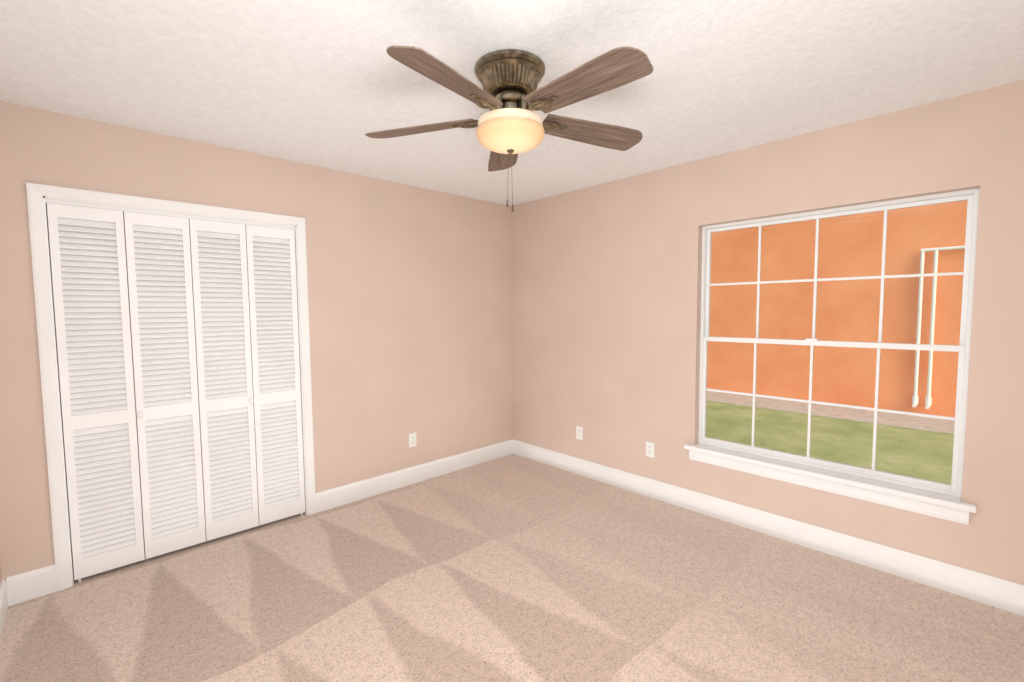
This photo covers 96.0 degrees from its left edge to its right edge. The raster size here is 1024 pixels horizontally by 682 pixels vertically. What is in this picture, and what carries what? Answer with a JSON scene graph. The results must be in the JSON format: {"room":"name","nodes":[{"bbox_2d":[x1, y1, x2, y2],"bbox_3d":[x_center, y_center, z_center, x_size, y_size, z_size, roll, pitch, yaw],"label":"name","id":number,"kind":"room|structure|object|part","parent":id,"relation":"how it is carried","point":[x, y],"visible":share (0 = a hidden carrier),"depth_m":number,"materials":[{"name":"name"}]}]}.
{"room":"empty bedroom","nodes":[
{"label":"empty bedroom","id":0,"kind":"room"},
{"bbox_2d":[0,560,1,583],"bbox_3d":[-1.256,0.170,0.763,0.150,2.440,3.780,-4,5,-43],"label":"wall","id":1,"kind":"structure","parent":0,"point":[0,573],"depth_m":2.24,"materials":[{"name":"beige paint"}]},
{"bbox_2d":[0,578,7,641],"bbox_3d":[-1.187,1.313,0.896,0.015,0.140,3.780,-4,5,-43],"label":"baseboard","id":2,"kind":"structure","parent":1,"relation":"attached to","point":[3,600],"depth_m":2.15,"materials":[{"name":"white wood"}]},
{"bbox_2d":[47,214,142,530],"bbox_3d":[-2.179,0.003,3.156,1.685,2.470,0.670,-4,5,-43],"label":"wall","id":3,"kind":"structure","parent":0,"point":[132,363],"depth_m":3.11,"materials":[{"name":"paint"}]},
{"bbox_2d":[0,101,512,580],"bbox_3d":[-1.304,-0.007,3.422,3.750,2.440,0.150,-4,5,-43],"label":"wall","id":4,"kind":"structure","parent":0,"point":[410,307],"depth_m":3.37,"materials":[{"name":"beige paint"}]},
{"bbox_2d":[6,564,56,605],"bbox_3d":[-2.416,1.228,2.322,0.170,0.140,0.015,-4,5,-43],"label":"baseboard","id":5,"kind":"structure","parent":4,"relation":"attached to","point":[30,585],"depth_m":2.31,"materials":[{"name":"white wood"}]},
{"bbox_2d":[26,182,315,590],"bbox_3d":[-1.942,0.248,2.829,1.215,2.020,0.150,-4,5,-43],"label":"door frame","id":6,"kind":"structure","parent":4,"relation":"attached to","point":[71,202],"depth_m":2.49,"materials":[{"name":"white wood"}]},
{"bbox_2d":[47,203,304,581],"bbox_3d":[-1.895,0.268,2.781,1.183,1.986,0.066,-4,5,-43],"label":"bifold closet door","id":7,"kind":"structure","parent":4,"relation":"in","point":[211,320],"depth_m":2.70,"materials":[{"name":"white wood"}]},
{"bbox_2d":[409,432,416,447],"bbox_3d":[-0.822,0.820,3.819,0.070,0.114,0.011,-4,5,-43],"label":"electrical outlet","id":8,"kind":"object","parent":4,"relation":"attached to","point":[412,440],"visible":1,"depth_m":3.82,"materials":[{"name":"white plastic"}]},
{"bbox_2d":[315,440,512,512],"bbox_3d":[-0.700,1.106,3.948,1.935,0.140,0.015,-4,5,-43],"label":"baseboard","id":9,"kind":"structure","parent":4,"relation":"attached to","point":[346,494],"depth_m":3.78,"materials":[{"name":"white wood"}]},
{"bbox_2d":[0,454,1023,681],"bbox_3d":[-0.189,1.304,2.342,3.750,0.050,4.800,-4,5,-43],"label":"floor","id":10,"kind":"structure","parent":0,"point":[512,568],"depth_m":2.23,"materials":[{"name":"beige carpet"}]},
{"bbox_2d":[0,0,1023,205],"bbox_3d":[0.039,-1.170,1.917,3.750,0.060,4.080,-4,5,-43],"label":"ceiling","id":11,"kind":"structure","parent":0,"point":[329,84],"depth_m":1.94,"materials":[{"name":"white paint"}]},
{"bbox_2d":[365,46,652,211],"bbox_3d":[0.018,-0.844,1.908,1.264,0.589,1.227,-4,5,-43],"label":"ceiling fan","id":12,"kind":"object","parent":11,"relation":"hanging from","point":[510,125],"visible":1,"depth_m":1.82,"materials":[{"name":"brown wood"}]},
{"label":"blade","id":13,"kind":"part","parent":12,"relation":"part of","materials":[{"name":"brown wood"}]},
{"label":"blade","id":14,"kind":"part","parent":12,"relation":"part of","materials":[{"name":"brown wood"}]},
{"bbox_3d":[-0.039,-0.958,2.344,0.160,0.006,0.510,-14,3,-4],"label":"blade","id":15,"kind":"part","parent":12,"relation":"part of","materials":[{"name":"brown wood"}]},
{"bbox_3d":[-0.007,-0.865,1.946,0.290,0.119,0.290,-4,5,-43],"label":"lamp shade","id":16,"kind":"part","parent":12,"relation":"part of","materials":[{"name":"beige glass"}]},
{"label":"blade","id":17,"kind":"part","parent":12,"relation":"part of","materials":[{"name":"brown wood"}]},
{"bbox_3d":[0.367,-0.945,2.096,0.510,0.006,0.160,0,-10,-23],"label":"blade","id":18,"kind":"part","parent":12,"relation":"part of","materials":[{"name":"brown wood"}]},
{"bbox_2d":[511,80,1023,584],"bbox_3d":[1.406,-0.012,3.182,0.150,2.440,3.930,-4,5,-43],"label":"wall","id":19,"kind":"structure","parent":0,"point":[606,278],"depth_m":3.03,"materials":[{"name":"beige paint"}]},
{"bbox_2d":[576,426,582,439],"bbox_3d":[0.583,0.797,3.994,0.011,0.114,0.070,-4,5,-43],"label":"electrical outlet","id":20,"kind":"object","parent":19,"relation":"attached to","point":[579,432],"visible":1,"depth_m":3.99,"materials":[{"name":"white plastic"}]},
{"bbox_2d":[646,441,654,457],"bbox_3d":[1.049,0.826,3.504,0.011,0.114,0.070,-4,5,-43],"label":"electrical outlet","id":21,"kind":"object","parent":19,"relation":"attached to","point":[650,448],"visible":1,"depth_m":3.50,"materials":[{"name":"white plastic"}]},
{"bbox_2d":[512,439,1023,615],"bbox_3d":[1.303,1.137,3.255,0.015,0.140,3.780,-4,5,-43],"label":"baseboard","id":22,"kind":"structure","parent":19,"relation":"attached to","point":[1003,594],"depth_m":2.73,"materials":[{"name":"white wood"}]},
{"bbox_2d":[689,450,968,524],"bbox_3d":[1.747,0.833,2.763,0.017,0.075,1.411,-4,5,-43],"label":"apron","id":23,"kind":"object","parent":19,"relation":"attached to","point":[936,511],"visible":0.71,"depth_m":2.62,"materials":[{"name":"white wood"}]},
{"bbox_2d":[684,444,976,512],"bbox_3d":[1.760,0.778,2.771,0.109,0.032,1.461,-4,5,-43],"label":"stool","id":24,"kind":"object","parent":19,"relation":"on","point":[949,501],"visible":0.92,"depth_m":2.61,"materials":[{"name":"white wood"}]},
{"bbox_2d":[698,188,979,497],"bbox_3d":[1.812,-0.004,2.775,0.071,1.528,1.351,-4,5,-43],"label":"window","id":25,"kind":"structure","parent":19,"relation":"in","point":[838,335],"depth_m":2.61,"materials":[{"name":"clear glass"}]},
{"bbox_3d":[1.812,-0.004,2.775,0.071,1.528,1.351,-4,5,-43],"label":"window sashes","id":26,"kind":"part","parent":25,"relation":"part of","materials":[{"name":"white wood"}]},
{"label":"outside","id":27,"kind":"structure","parent":0,"visible":0},
{"bbox_2d":[704,401,960,497],"bbox_3d":[2.221,1.190,5.665,4.320,0.100,26.000,-4,5,-43],"label":"grass","id":28,"kind":"structure","parent":27,"point":[913,456],"depth_m":5.37,"materials":[{"name":"green plant"}]},
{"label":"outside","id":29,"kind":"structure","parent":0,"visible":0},
{"bbox_2d":[707,391,954,433],"bbox_3d":[4.186,1.046,7.526,1.098,0.110,26.000,-4,5,-43],"label":"dirt strip","id":30,"kind":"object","parent":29,"point":[939,424],"depth_m":6.69,"materials":[{"name":"brown soil"}]},
{"bbox_2d":[707,200,967,416],"bbox_3d":[4.665,-2.527,7.772,0.300,7.200,26.000,-4,5,-43],"label":"exterior wall","id":31,"kind":"structure","parent":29,"point":[903,299],"depth_m":7.18,"materials":[{"name":"orange paint"}]},
{"bbox_2d":[912,246,964,408],"bbox_3d":[6.087,-0.150,6.088,0.124,2.226,1.146,-4,5,-43],"label":"pipes","id":32,"kind":"object","parent":31,"relation":"attached to","point":[928,397],"depth_m":6.43,"materials":[{"name":"white plastic"}]}
]}

